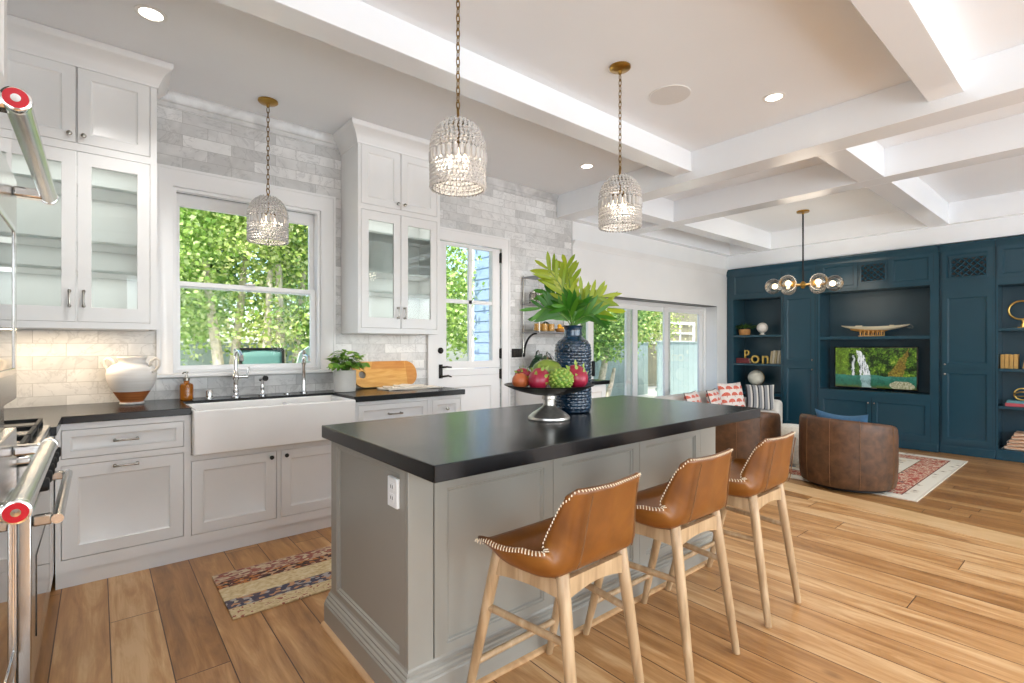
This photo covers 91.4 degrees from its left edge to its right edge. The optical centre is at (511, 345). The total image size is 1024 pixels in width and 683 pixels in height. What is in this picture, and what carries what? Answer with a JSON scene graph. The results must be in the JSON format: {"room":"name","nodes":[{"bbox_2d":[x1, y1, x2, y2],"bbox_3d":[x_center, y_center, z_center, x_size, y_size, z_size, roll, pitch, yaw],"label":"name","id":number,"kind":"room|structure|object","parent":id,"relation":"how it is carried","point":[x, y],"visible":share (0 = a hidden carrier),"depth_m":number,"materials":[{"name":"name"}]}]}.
{"room":"kitchen","nodes":[
{"label":"kitchen","id":0,"kind":"room"},
{"bbox_2d":[4,104,726,407],"bbox_3d":[0.245,-0.085,5.779,9.490,3.340,0.232,0,0,-40],"label":"wall","id":1,"kind":"structure","parent":0,"point":[55,367],"depth_m":4.23,"materials":[{"name":"stone"}]},
{"bbox_2d":[7,14,173,330],"bbox_3d":[-2.560,-0.925,3.019,0.819,1.655,0.436,0,0,-40],"label":"upper cabinet","id":2,"kind":"object","parent":1,"relation":"attached to","point":[87,260],"visible":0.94,"depth_m":2.98,"materials":[{"name":"white wood"}]},
{"bbox_2d":[12,172,136,205],"bbox_3d":[-2.625,-0.941,3.035,0.701,0.018,0.302,0,0,-40],"label":"shelf","id":3,"kind":"object","parent":2,"relation":"attached to","point":[100,195],"depth_m":3.07,"materials":[{"name":"wood"}]},
{"bbox_2d":[17,264,136,280],"bbox_3d":[-2.625,-0.441,3.035,0.701,0.018,0.302,0,0,-40],"label":"shelf","id":4,"kind":"object","parent":2,"relation":"attached to","point":[23,270],"depth_m":3.01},
{"bbox_2d":[17,233,136,254],"bbox_3d":[-2.625,-0.611,3.035,0.701,0.018,0.302,0,0,-40],"label":"shelf","id":5,"kind":"object","parent":2,"relation":"attached to","point":[26,241],"depth_m":3.01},
{"bbox_2d":[156,163,336,377],"bbox_3d":[-2.006,-0.507,3.860,1.255,1.460,0.255,0,0,-40],"label":"window","id":6,"kind":"structure","parent":1,"relation":"in","point":[220,194],"depth_m":3.73,"materials":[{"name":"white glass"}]},
{"bbox_2d":[157,90,338,149],"bbox_3d":[-1.937,-1.702,3.802,1.299,0.105,0.032,0,0,-40],"label":"trim","id":7,"kind":"structure","parent":1,"relation":"attached to","point":[172,99],"depth_m":3.74,"materials":[{"name":"wood"}]},
{"bbox_2d":[333,117,446,334],"bbox_3d":[-1.016,-0.925,4.298,0.912,1.655,0.436,0,0,-40],"label":"upper cabinet","id":8,"kind":"object","parent":1,"relation":"attached to","point":[390,213],"visible":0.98,"depth_m":4.18,"materials":[{"name":"white wood"}]},
{"bbox_2d":[369,290,428,298],"bbox_3d":[-1.050,-0.441,4.339,0.714,0.018,0.302,0,0,-40],"label":"shelf","id":9,"kind":"object","parent":8,"relation":"attached to","point":[373,294],"depth_m":4.35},
{"bbox_2d":[369,270,428,281],"bbox_3d":[-1.050,-0.606,4.339,0.714,0.018,0.302,0,0,-40],"label":"shelf","id":10,"kind":"object","parent":8,"relation":"attached to","point":[374,275],"depth_m":4.39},
{"bbox_2d":[369,230,428,246],"bbox_3d":[-1.050,-0.926,4.339,0.714,0.018,0.302,0,0,-40],"label":"shelf","id":11,"kind":"object","parent":8,"relation":"attached to","point":[377,238],"depth_m":4.37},
{"bbox_2d":[427,226,509,410],"bbox_3d":[-0.420,0.069,5.070,1.005,2.432,0.114,0,0,-40],"label":"door","id":12,"kind":"structure","parent":1,"relation":"in","point":[481,384],"depth_m":5.16,"materials":[{"name":"white wood"}]},
{"bbox_2d":[445,167,557,204],"bbox_3d":[-0.163,-1.702,5.272,1.805,0.105,0.032,0,0,-40],"label":"trim","id":13,"kind":"structure","parent":1,"relation":"attached to","point":[494,183],"depth_m":5.47,"materials":[{"name":"wood"}]},
{"bbox_2d":[522,275,580,356],"bbox_3d":[0.452,-0.320,5.608,0.670,0.895,0.292,0,0,-40],"label":"wall shelf","id":14,"kind":"object","parent":1,"relation":"attached to","point":[533,277],"visible":0.47,"depth_m":5.49,"materials":[{"name":"metal"}]},
{"bbox_2d":[572,240,727,274],"bbox_3d":[2.185,-1.225,7.199,3.750,0.080,0.055,0,0,-40],"label":"trim","id":15,"kind":"structure","parent":1,"relation":"attached to","point":[575,243],"depth_m":6.88,"materials":[{"name":"paint"}]},
{"bbox_2d":[586,296,715,395],"bbox_3d":[2.006,0.350,7.290,3.290,1.999,0.290,0,0,-40],"label":"window","id":16,"kind":"structure","parent":1,"relation":"in","point":[631,306],"depth_m":7.41,"materials":[{"name":"wood"}]},
{"bbox_2d":[7,0,1023,232],"bbox_3d":[2.775,-1.855,2.701,9.920,0.200,8.220,0,0,-40],"label":"ceiling","id":17,"kind":"structure","parent":0,"point":[731,55],"depth_m":3.13,"materials":[{"name":"paint"}]},
{"bbox_2d":[134,4,166,22],"bbox_3d":[-1.909,-1.752,2.643,0.144,0.006,0.144,0,0,-40],"label":"recessed light","id":18,"kind":"object","parent":17,"relation":"in","point":[150,13],"visible":1,"depth_m":2.64,"materials":[{"name":"white plastic"}]},
{"bbox_2d":[246,96,288,245],"bbox_3d":[-1.751,-1.245,3.589,0.275,1.019,0.276,0,0,-40],"label":"pendant light","id":19,"kind":"object","parent":17,"relation":"hanging from","point":[279,219],"visible":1,"depth_m":3.52,"materials":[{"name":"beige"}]},
{"bbox_2d":[215,0,690,175],"bbox_3d":[-0.359,-1.665,2.997,5.010,0.180,0.175,0,0,-40],"label":"ceiling beam","id":20,"kind":"structure","parent":17,"relation":"attached to","point":[357,27],"depth_m":2.95,"materials":[{"name":"paint"}]},
{"bbox_2d":[429,0,486,197],"bbox_3d":[-0.256,-1.245,2.376,0.275,1.019,0.276,0,0,-40],"label":"pendant light","id":21,"kind":"object","parent":17,"relation":"hanging from","point":[477,160],"visible":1,"depth_m":2.29,"materials":[{"name":"glass"}]},
{"bbox_2d":[573,214,628,232],"bbox_3d":[1.127,-1.626,6.294,0.995,0.258,0.096,0,0,-40],"label":"ceiling beam","id":22,"kind":"structure","parent":17,"relation":"attached to","point":[592,220],"depth_m":6.15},
{"bbox_2d":[598,61,641,232],"bbox_3d":[0.681,-1.245,3.152,0.275,1.019,0.276,0,0,-40],"label":"pendant light","id":23,"kind":"object","parent":17,"relation":"hanging from","point":[605,202],"visible":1,"depth_m":3.08,"materials":[{"name":"beige"}]},
{"bbox_2d":[609,197,673,224],"bbox_3d":[1.515,-1.626,5.825,0.995,0.258,0.200,0,0,-40],"label":"ceiling beam","id":24,"kind":"structure","parent":17,"relation":"attached to","point":[659,211],"depth_m":5.90,"materials":[{"name":"paint"}]},
{"bbox_2d":[649,85,690,104],"bbox_3d":[1.107,-1.752,3.503,0.280,0.005,0.280,0,0,-40],"label":"ceiling speaker","id":25,"kind":"object","parent":17,"relation":"attached to","point":[670,94],"visible":1,"depth_m":3.49,"materials":[{"name":"white plastic"}]},
{"bbox_2d":[635,228,728,255],"bbox_3d":[2.627,-1.626,7.536,2.460,0.258,0.096,0,0,-40],"label":"ceiling beam","id":26,"kind":"structure","parent":17,"relation":"attached to","point":[668,235],"depth_m":7.50,"materials":[{"name":"paint"}]},
{"bbox_2d":[671,217,770,250],"bbox_3d":[3.015,-1.626,7.068,2.460,0.258,0.200,0,0,-40],"label":"ceiling beam","id":27,"kind":"structure","parent":17,"relation":"attached to","point":[722,229],"depth_m":7.02,"materials":[{"name":"paint"}]},
{"bbox_2d":[763,92,785,102],"bbox_3d":[1.851,-1.752,3.531,0.144,0.006,0.144,0,0,-40],"label":"recessed light","id":28,"kind":"object","parent":17,"relation":"in","point":[776,96],"visible":1,"depth_m":3.53,"materials":[{"name":"white plastic"}]},
{"bbox_2d":[557,44,1023,220],"bbox_3d":[3.099,-1.626,2.941,0.245,0.258,7.776,0,0,-40],"label":"ceiling beam","id":29,"kind":"structure","parent":17,"relation":"attached to","point":[993,81],"depth_m":3.67,"materials":[{"name":"paint"}]},
{"bbox_2d":[765,209,843,294],"bbox_3d":[3.797,-1.222,6.524,0.881,1.065,0.849,0,0,-40],"label":"chandelier","id":30,"kind":"object","parent":17,"relation":"hanging from","point":[815,284],"visible":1,"depth_m":6.45,"materials":[{"name":"gold metal"}]},
{"bbox_2d":[626,113,1023,234],"bbox_3d":[4.044,-1.626,3.724,0.220,0.258,7.776,0,0,-40],"label":"ceiling beam","id":31,"kind":"structure","parent":17,"relation":"attached to","point":[1003,138],"depth_m":4.62,"materials":[{"name":"paint"}]},
{"bbox_2d":[817,141,883,181],"bbox_3d":[2.861,-1.626,4.200,0.995,0.258,0.200,0,0,-40],"label":"ceiling beam","id":32,"kind":"structure","parent":17,"relation":"attached to","point":[864,162],"depth_m":4.19,"materials":[{"name":"paint"}]},
{"bbox_2d":[727,190,1023,255],"bbox_3d":[6.062,-1.626,5.395,0.100,0.258,7.776,0,0,-40],"label":"ceiling beam","id":33,"kind":"structure","parent":17,"relation":"attached to","point":[1012,203],"depth_m":6.63,"materials":[{"name":"paint"}]},
{"bbox_2d":[850,0,963,101],"bbox_3d":[0.821,-1.665,1.572,5.010,0.180,0.175,0,0,-40],"label":"ceiling beam","id":34,"kind":"structure","parent":17,"relation":"attached to","point":[913,32],"depth_m":2.63,"materials":[{"name":"paint"}]},
{"bbox_2d":[866,177,948,226],"bbox_3d":[4.361,-1.626,5.442,2.460,0.258,0.200,0,0,-40],"label":"ceiling beam","id":35,"kind":"structure","parent":17,"relation":"attached to","point":[913,196],"depth_m":5.34,"materials":[{"name":"paint"}]},
{"bbox_2d":[33,490,1023,682],"bbox_3d":[1.458,1.315,1.727,6.188,0.060,8.000,0,0,-40],"label":"floor","id":36,"kind":"structure","parent":0,"point":[885,599],"depth_m":2.34,"materials":[{"name":"brown wood"}]},
{"bbox_2d":[0,0,6,89],"bbox_3d":[-1.490,-0.234,0.951,0.650,3.037,1.065,0,0,-40],"label":"tall cabinet","id":37,"kind":"object","parent":36,"relation":"on","point":[3,3],"visible":0.71,"depth_m":1.49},
{"bbox_2d":[0,86,58,682],"bbox_3d":[-1.207,0.160,1.198,0.140,1.720,1.005,0,0,-40],"label":"wall oven","id":38,"kind":"object","parent":37,"relation":"in","point":[17,500],"visible":1,"depth_m":1.37,"materials":[{"name":"metal"}]},
{"bbox_2d":[4,418,72,682],"bbox_3d":[-2.050,0.803,1.733,0.772,0.963,0.841,0,0,-40],"label":"range","id":39,"kind":"object","parent":36,"relation":"on","point":[33,534],"visible":0.62,"depth_m":1.69,"materials":[{"name":"metal"}]},
{"bbox_2d":[17,425,49,464],"bbox_3d":[-2.080,0.368,1.708,0.695,0.023,0.841,0,0,-40],"label":"cooktop","id":40,"kind":"object","parent":39,"relation":"in","point":[42,432],"depth_m":1.94,"materials":[{"name":"metal"}]},
{"bbox_2d":[50,436,54,590],"bbox_3d":[-2.712,0.849,2.460,0.684,0.872,1.099,0,0,-40],"label":"base cabinet","id":41,"kind":"object","parent":36,"relation":"on","point":[52,484],"visible":0.1,"depth_m":2.53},
{"bbox_2d":[4,387,464,435],"bbox_3d":[-1.724,0.359,3.274,3.251,0.104,1.102,0,0,-40],"label":"countertop","id":42,"kind":"structure","parent":41,"relation":"on","point":[54,416],"depth_m":2.98,"materials":[{"name":"stone"}]},
{"bbox_2d":[103,356,160,404],"bbox_3d":[-2.405,0.220,3.163,0.287,0.299,0.262,0,0,-40],"label":"urn vase","id":43,"kind":"object","parent":42,"relation":"on","point":[131,379],"visible":1,"depth_m":3.09,"materials":[{"name":"ceramic"}]},
{"bbox_2d":[180,372,193,399],"bbox_3d":[-2.208,0.273,3.391,0.080,0.193,0.079,0,0,-40],"label":"soap bottle","id":44,"kind":"object","parent":42,"relation":"on","point":[186,388],"visible":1,"depth_m":3.37,"materials":[{"name":"orange glass"}]},
{"bbox_2d":[231,348,249,396],"bbox_3d":[-1.903,0.195,3.538,0.118,0.350,0.242,0,0,-40],"label":"bridge faucet","id":45,"kind":"object","parent":42,"relation":"on","point":[235,376],"visible":1,"depth_m":3.58,"materials":[{"name":"silver metal"}]},
{"bbox_2d":[186,395,355,455],"bbox_3d":[-1.640,0.519,3.430,0.986,0.267,0.465,0,0,-40],"label":"sink","id":46,"kind":"object","parent":42,"relation":"in","point":[227,426],"visible":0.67,"depth_m":3.23,"materials":[{"name":"ceramic"}]},
{"bbox_2d":[300,350,310,392],"bbox_3d":[-1.610,0.201,3.895,0.054,0.338,0.140,0,0,-40],"label":"tap","id":47,"kind":"object","parent":42,"relation":"on","point":[303,361],"visible":1,"depth_m":3.92,"materials":[{"name":"silver metal"}]},
{"bbox_2d":[327,349,369,391],"bbox_3d":[-1.307,0.200,3.990,0.398,0.339,0.271,0,0,-40],"label":"pot plant","id":48,"kind":"object","parent":42,"relation":"on","point":[345,378],"visible":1,"depth_m":3.96,"materials":[{"name":"green plant"}]},
{"bbox_2d":[352,361,416,387],"bbox_3d":[-1.119,0.252,4.422,0.607,0.226,0.085,0,0,-40],"label":"cutting board","id":49,"kind":"object","parent":42,"relation":"on","point":[380,373],"visible":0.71,"depth_m":4.42,"materials":[{"name":"brown wood"}]},
{"bbox_2d":[377,384,440,390],"bbox_3d":[-0.867,0.351,4.307,0.544,0.035,0.248,0,0,-40],"label":"dish towel","id":50,"kind":"object","parent":42,"relation":"on","point":[401,386],"visible":1,"depth_m":4.22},
{"bbox_2d":[55,415,187,589],"bbox_3d":[-2.353,0.849,3.029,0.584,0.872,0.680,0,0,-40],"label":"base cabinet","id":51,"kind":"object","parent":36,"relation":"on","point":[126,512],"visible":0.94,"depth_m":2.79,"materials":[{"name":"white wood"}]},
{"bbox_2d":[187,415,330,559],"bbox_3d":[-1.733,0.849,3.548,1.033,0.873,0.673,0,0,-40],"label":"base cabinet","id":52,"kind":"object","parent":36,"relation":"on","point":[237,499],"visible":0.74,"depth_m":3.23,"materials":[{"name":"wood"}]},
{"bbox_2d":[212,546,330,619],"bbox_3d":[-0.765,1.280,3.146,1.865,0.008,0.558,0,0,-40],"label":"runner rug","id":53,"kind":"object","parent":36,"relation":"on","point":[246,591],"visible":0.44,"depth_m":2.69,"materials":[{"name":"fabric"}]},
{"bbox_2d":[356,397,429,421],"bbox_3d":[-1.094,0.849,4.073,0.617,0.872,0.680,0,0,-40],"label":"drawer","id":54,"kind":"object","parent":36,"relation":"on","point":[396,408],"visible":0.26,"depth_m":3.83,"materials":[{"name":"white wood"}]},
{"bbox_2d":[430,394,461,413],"bbox_3d":[-0.737,0.849,4.372,0.310,0.872,0.673,0,0,-40],"label":"drawer","id":55,"kind":"object","parent":36,"relation":"on","point":[449,403],"visible":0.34,"depth_m":4.13,"materials":[{"name":"white wood"}]},
{"bbox_2d":[320,427,726,682],"bbox_3d":[0.221,0.856,2.682,2.192,0.858,0.800,0,0,-40],"label":"kitchen island","id":56,"kind":"object","parent":36,"relation":"on","point":[409,571],"visible":0.7,"depth_m":2.00,"materials":[{"name":"paint"}]},
{"bbox_2d":[388,475,399,508],"bbox_3d":[-0.429,0.531,1.812,0.013,0.108,0.074,0,0,-40],"label":"outlet plate","id":57,"kind":"object","parent":56,"relation":"attached to","point":[394,480],"depth_m":1.79,"materials":[{"name":"white plastic"}]},
{"bbox_2d":[322,395,760,482],"bbox_3d":[0.294,0.398,2.634,2.219,0.056,1.008,0,0,-40],"label":"island countertop","id":58,"kind":"structure","parent":56,"relation":"on","point":[434,448],"depth_m":2.15,"materials":[{"name":"stone"}]},
{"bbox_2d":[504,382,594,421],"bbox_3d":[0.187,0.282,2.518,0.454,0.174,0.454,0,0,-40],"label":"pedestal bowl","id":59,"kind":"object","parent":58,"relation":"on","point":[548,412],"visible":0.87,"depth_m":2.43,"materials":[{"name":"silver metal"}]},
{"bbox_2d":[512,371,527,386],"bbox_3d":[0.042,0.171,2.473,0.084,0.089,0.083,0,0,-40],"label":"pomegranate","id":60,"kind":"object","parent":59,"relation":"on","point":[519,379],"visible":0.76,"depth_m":2.44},
{"bbox_2d":[527,363,549,387],"bbox_3d":[0.137,0.152,2.449,0.137,0.136,0.138,0,0,-40],"label":"dragon fruit","id":61,"kind":"object","parent":59,"relation":"on","point":[538,377],"visible":0.81,"depth_m":2.40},
{"bbox_2d":[533,357,561,372],"bbox_3d":[0.182,0.127,2.588,0.146,0.136,0.140,0,0,-40],"label":"mango","id":62,"kind":"object","parent":59,"relation":"in","point":[552,364],"visible":0.41,"depth_m":2.55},
{"bbox_2d":[549,368,573,387],"bbox_3d":[0.237,0.163,2.433,0.131,0.110,0.131,0,0,-40],"label":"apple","id":63,"kind":"object","parent":59,"relation":"on","point":[558,378],"visible":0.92,"depth_m":2.39,"materials":[{"name":"green plant"}]},
{"bbox_2d":[561,360,588,387],"bbox_3d":[0.315,0.143,2.509,0.147,0.147,0.150,0,0,-40],"label":"dragon fruit","id":64,"kind":"object","parent":59,"relation":"on","point":[580,377],"visible":0.67,"depth_m":2.45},
{"bbox_2d":[554,325,591,413],"bbox_3d":[0.341,0.130,2.795,0.206,0.480,0.206,0,0,-40],"label":"vase","id":65,"kind":"object","parent":58,"relation":"on","point":[572,347],"visible":0.69,"depth_m":2.71,"materials":[{"name":"blue ceramic"}]},
{"bbox_2d":[520,251,625,328],"bbox_3d":[0.348,-0.297,2.794,0.621,0.464,0.252,0,0,-2],"label":"leaf spray","id":66,"kind":"object","parent":65,"relation":"in","point":[568,304],"visible":0.95,"depth_m":2.78,"materials":[{"name":"plant"}]},
{"bbox_2d":[466,472,643,682],"bbox_3d":[0.160,0.859,1.766,0.547,0.860,0.521,0,0,-41],"label":"bar stool","id":67,"kind":"object","parent":36,"relation":"on","point":[592,524],"visible":1,"depth_m":1.60,"materials":[{"name":"leather"}]},
{"bbox_2d":[515,379,609,405],"bbox_3d":[0.557,0.838,5.516,0.955,0.895,0.564,0,0,-40],"label":"bar cabinet","id":68,"kind":"object","parent":36,"relation":"on","point":[598,390],"visible":0.05,"depth_m":5.43,"materials":[{"name":"white wood"}]},
{"bbox_2d":[528,350,553,369],"bbox_3d":[0.325,0.219,5.461,0.240,0.340,0.396,0,0,20],"label":"shelf plant","id":69,"kind":"object","parent":68,"relation":"on","point":[539,356],"visible":0.39,"depth_m":5.40,"materials":[{"name":"green plant"}]},
{"bbox_2d":[583,448,739,682],"bbox_3d":[0.649,0.859,2.171,0.547,0.860,0.521,0,0,-39],"label":"bar stool","id":70,"kind":"object","parent":36,"relation":"on","point":[697,490],"visible":0.84,"depth_m":1.98,"materials":[{"name":"leather"}]},
{"bbox_2d":[665,431,800,627],"bbox_3d":[1.142,0.859,2.580,0.547,0.860,0.521,0,0,-40],"label":"bar stool","id":71,"kind":"object","parent":36,"relation":"on","point":[765,472],"visible":0.64,"depth_m":2.38,"materials":[{"name":"leather"}]},
{"bbox_2d":[783,482,1023,549],"bbox_3d":[3.363,1.298,3.162,0.267,0.033,7.900,0,0,-31],"label":"trim","id":72,"kind":"structure","parent":36,"relation":"in","point":[961,528],"depth_m":3.73,"materials":[{"name":"brown wood"}]},
{"bbox_2d":[785,448,1023,537],"bbox_3d":[4.216,1.468,4.018,5.620,0.235,8.010,0,0,-40],"label":"floor","id":73,"kind":"structure","parent":0,"point":[986,493],"depth_m":4.47,"materials":[{"name":"brown wood"}]},
{"bbox_2d":[726,264,782,423],"bbox_3d":[4.056,0.044,8.194,0.526,2.607,0.894,0,0,-40],"label":"bookcase","id":74,"kind":"object","parent":73,"relation":"on","point":[748,301],"visible":0.44,"depth_m":8.28,"materials":[{"name":"blue paint"}]},
{"bbox_2d":[748,369,764,384],"bbox_3d":[4.006,0.575,8.207,0.244,0.369,0.244,0,0,-8],"label":"vase","id":75,"kind":"object","parent":74,"relation":"on","point":[755,377],"visible":0.82,"depth_m":8.12,"materials":[{"name":"white ceramic"}]},
{"bbox_2d":[782,259,816,423],"bbox_3d":[4.494,0.044,7.666,0.526,2.607,0.472,0,0,-40],"label":"tall cabinet","id":76,"kind":"object","parent":73,"relation":"on","point":[799,308],"visible":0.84,"depth_m":7.52,"materials":[{"name":"blue paint"}]},
{"bbox_2d":[816,245,939,452],"bbox_3d":[5.086,0.044,6.952,0.526,2.607,1.377,0,0,-40],"label":"built-in cabinet","id":77,"kind":"object","parent":73,"relation":"on","point":[900,286],"visible":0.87,"depth_m":6.80,"materials":[{"name":"blue paint"}]},
{"bbox_2d":[862,263,884,281],"bbox_3d":[4.927,-0.995,6.821,0.002,0.230,0.270,0,0,-40],"label":"vent","id":78,"kind":"object","parent":77,"relation":"attached to","point":[871,272],"depth_m":6.81,"materials":[{"name":"metal"}]},
{"bbox_2d":[834,347,918,391],"bbox_3d":[5.144,0.324,7.069,0.166,0.613,0.983,0,0,-40],"label":"television","id":79,"kind":"object","parent":77,"relation":"attached to","point":[883,368],"visible":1,"depth_m":6.99,"materials":[{"name":"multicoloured glass"}]},
{"bbox_2d":[842,324,912,335],"bbox_3d":[5.084,-0.208,6.984,0.154,0.161,0.838,0,0,-40],"label":"boat","id":80,"kind":"object","parent":77,"relation":"on","point":[864,329],"visible":0.98,"depth_m":6.96,"materials":[{"name":"brown wood"}]},
{"bbox_2d":[788,452,967,501],"bbox_3d":[3.427,1.345,6.201,2.330,0.009,3.000,0,0,-40],"label":"area rug","id":81,"kind":"object","parent":73,"relation":"on","point":[918,475],"visible":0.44,"depth_m":5.20,"materials":[{"name":"fabric"}]},
{"bbox_2d":[654,390,781,423],"bbox_3d":[2.843,1.005,6.906,2.290,0.670,0.830,0,0,-40],"label":"sofa","id":82,"kind":"object","parent":81,"relation":"on","point":[777,404],"visible":0.07,"depth_m":7.06,"materials":[{"name":"fabric"}]},
{"bbox_2d":[683,390,701,402],"bbox_3d":[2.398,0.782,6.587,0.180,0.343,0.470,0,0,40],"label":"throw pillow","id":83,"kind":"object","parent":82,"relation":"on","point":[693,396],"visible":0.41,"depth_m":6.49,"materials":[{"name":"fabric"}]},
{"bbox_2d":[706,388,722,404],"bbox_3d":[2.803,0.780,6.914,0.175,0.346,0.470,0,0,39],"label":"throw pillow","id":84,"kind":"object","parent":82,"relation":"on","point":[712,396],"visible":0.52,"depth_m":6.79,"materials":[{"name":"fabric"}]},
{"bbox_2d":[717,382,744,406],"bbox_3d":[3.183,0.744,7.245,0.486,0.408,0.193,0,0,-21],"label":"throw pillow","id":85,"kind":"object","parent":82,"relation":"on","point":[731,393],"visible":0.77,"depth_m":7.17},
{"bbox_2d":[745,384,773,409],"bbox_3d":[3.641,0.761,7.340,0.402,0.374,0.142,0,0,14],"label":"throw pillow","id":86,"kind":"object","parent":82,"relation":"on","point":[757,396],"visible":0.98,"depth_m":7.30,"materials":[{"name":"fabric"}]},
{"bbox_2d":[715,412,780,461],"bbox_3d":[2.524,1.005,5.540,0.797,0.666,0.775,0,0,43],"label":"barrel chair","id":87,"kind":"object","parent":81,"relation":"on","point":[742,437],"visible":0.34,"depth_m":5.19,"materials":[{"name":"brown leather"}]},
{"bbox_2d":[781,423,798,464],"bbox_3d":[3.244,1.129,5.803,0.580,0.420,0.580,0,0,-40],"label":"pouf","id":88,"kind":"object","parent":81,"relation":"on","point":[786,428],"visible":0.25,"depth_m":5.58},
{"bbox_2d":[799,414,898,492],"bbox_3d":[3.231,1.005,4.844,0.775,0.666,0.798,0,0,-24],"label":"barrel chair","id":89,"kind":"object","parent":81,"relation":"on","point":[836,454],"visible":1,"depth_m":4.53,"materials":[{"name":"brown leather"}]},
{"bbox_2d":[815,409,867,421],"bbox_3d":[3.223,0.783,4.883,0.123,0.286,0.501,0,0,-29],"label":"throw pillow","id":90,"kind":"object","parent":89,"relation":"on","point":[862,418],"visible":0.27,"depth_m":4.84,"materials":[{"name":"blue fabric"}]},
{"bbox_2d":[938,239,995,458],"bbox_3d":[5.705,0.044,6.235,0.486,2.607,0.512,0,0,-40],"label":"tall cabinet","id":91,"kind":"object","parent":73,"relation":"on","point":[967,269],"visible":1,"depth_m":6.10,"materials":[{"name":"blue paint"}]},
{"bbox_2d":[951,256,985,276],"bbox_3d":[5.574,-0.960,6.103,0.002,0.230,0.320,0,0,-40],"label":"vent","id":92,"kind":"object","parent":91,"relation":"attached to","point":[961,266],"depth_m":6.10,"materials":[{"name":"metal"}]},
{"bbox_2d":[995,235,1023,462],"bbox_3d":[6.238,0.044,5.592,0.486,2.607,1.152,0,0,-40],"label":"bookcase","id":93,"kind":"object","parent":73,"relation":"on","point":[1009,250],"visible":0.94,"depth_m":6.00,"materials":[{"name":"blue paint"}]},
{"bbox_3d":[6.457,-0.085,5.874,0.200,3.340,8.010,0,0,-40],"label":"wall","id":94,"kind":"structure","parent":0,"visible":0},
{"bbox_2d":[727,215,1023,269],"bbox_3d":[6.278,-1.515,5.574,0.460,0.480,7.776,0,0,-40],"label":"trim","id":95,"kind":"structure","parent":94,"relation":"attached to","point":[1010,226],"depth_m":6.67,"materials":[{"name":"paint"}]},
{"label":"outside","id":96,"kind":"structure","parent":0,"visible":0},
{"bbox_2d":[458,368,656,397],"bbox_3d":[-8.776,1.545,21.570,30.000,0.280,35.580,0,0,-40],"label":"ground","id":97,"kind":"structure","parent":96,"point":[652,393],"depth_m":14.93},
{"bbox_2d":[180,207,307,364],"bbox_3d":[-4.799,-1.048,7.765,3.893,4.922,3.591,0,0,-40],"label":"tree","id":98,"kind":"object","parent":97,"relation":"on","point":[187,237],"visible":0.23,"depth_m":7.76,"materials":[{"name":"green plant"}]},
{"bbox_2d":[180,207,309,342],"bbox_3d":[-6.622,-1.435,10.655,7.318,5.693,3.306,0,0,-32],"label":"tree","id":99,"kind":"object","parent":97,"relation":"on","point":[238,256],"visible":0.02,"depth_m":10.57,"materials":[{"name":"green plant"}]},
{"bbox_2d":[180,343,309,364],"bbox_3d":[-5.587,0.680,8.627,6.400,1.450,0.085,0,0,-40],"label":"fence","id":100,"kind":"object","parent":97,"relation":"on","point":[206,357],"visible":0.05,"depth_m":8.76,"materials":[{"name":"paint"}]},
{"bbox_2d":[185,211,309,362],"bbox_3d":[-3.854,-1.333,8.000,3.244,5.484,3.063,0,0,28],"label":"tree","id":101,"kind":"object","parent":97,"relation":"on","point":[279,330],"visible":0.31,"depth_m":7.95,"materials":[{"name":"green plant"}]},
{"bbox_2d":[201,215,309,362],"bbox_3d":[-3.481,-1.113,8.840,2.899,5.046,3.121,0,0,30],"label":"tree","id":102,"kind":"object","parent":97,"relation":"on","point":[307,299],"visible":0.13,"depth_m":8.21,"materials":[{"name":"green plant"}]},
{"bbox_2d":[238,348,284,363],"bbox_3d":[-2.571,0.715,5.260,0.461,1.381,0.510,0,0,-40],"label":"patio chair","id":103,"kind":"object","parent":97,"relation":"on","point":[251,355],"visible":0.16,"depth_m":5.44,"materials":[{"name":"fabric"}]},
{"bbox_2d":[446,266,466,357],"bbox_3d":[-0.888,-0.777,16.049,7.275,4.379,3.366,0,0,-30],"label":"tree","id":104,"kind":"object","parent":97,"relation":"on","point":[462,347],"visible":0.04,"depth_m":15.48,"materials":[{"name":"green plant"}]},
{"bbox_2d":[446,246,484,360],"bbox_3d":[-1.433,-0.887,8.864,2.520,4.587,2.198,0,0,-21],"label":"tree","id":105,"kind":"object","parent":97,"relation":"on","point":[451,284],"visible":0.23,"depth_m":8.73,"materials":[{"name":"green plant"}]},
{"bbox_2d":[472,249,488,367],"bbox_3d":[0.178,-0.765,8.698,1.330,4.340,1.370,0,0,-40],"label":"house","id":106,"kind":"structure","parent":97,"relation":"on","point":[480,313],"depth_m":8.55,"materials":[{"name":"blue"}]},
{"bbox_2d":[594,342,648,395],"bbox_3d":[1.864,0.660,12.721,5.300,1.490,0.085,0,0,-40],"label":"fence","id":107,"kind":"object","parent":97,"relation":"on","point":[618,388],"visible":0.21,"depth_m":13.68,"materials":[{"name":"paint"}]},
{"bbox_2d":[581,308,674,396],"bbox_3d":[2.136,-0.298,11.400,2.938,3.479,4.731,0,0,29],"label":"tree","id":108,"kind":"object","parent":97,"relation":"on","point":[604,342],"visible":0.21,"depth_m":11.10,"materials":[{"name":"green plant"}]},
{"bbox_2d":[598,311,689,356],"bbox_3d":[3.124,-0.323,14.863,2.620,3.489,6.383,0,0,43],"label":"tree","id":109,"kind":"object","parent":97,"relation":"on","point":[660,327],"visible":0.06,"depth_m":15.71,"materials":[{"name":"green plant"}]},
{"bbox_2d":[624,313,696,385],"bbox_3d":[5.368,-0.005,19.151,6.300,2.820,2.350,0,0,-40],"label":"house","id":110,"kind":"structure","parent":97,"relation":"on","point":[690,333],"depth_m":18.21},
{"bbox_2d":[655,341,696,395],"bbox_3d":[4.644,0.650,13.205,2.800,1.510,0.085,0,0,-40],"label":"fence","id":111,"kind":"object","parent":97,"relation":"on","point":[683,354],"visible":0.44,"depth_m":12.92,"materials":[{"name":"paint"}]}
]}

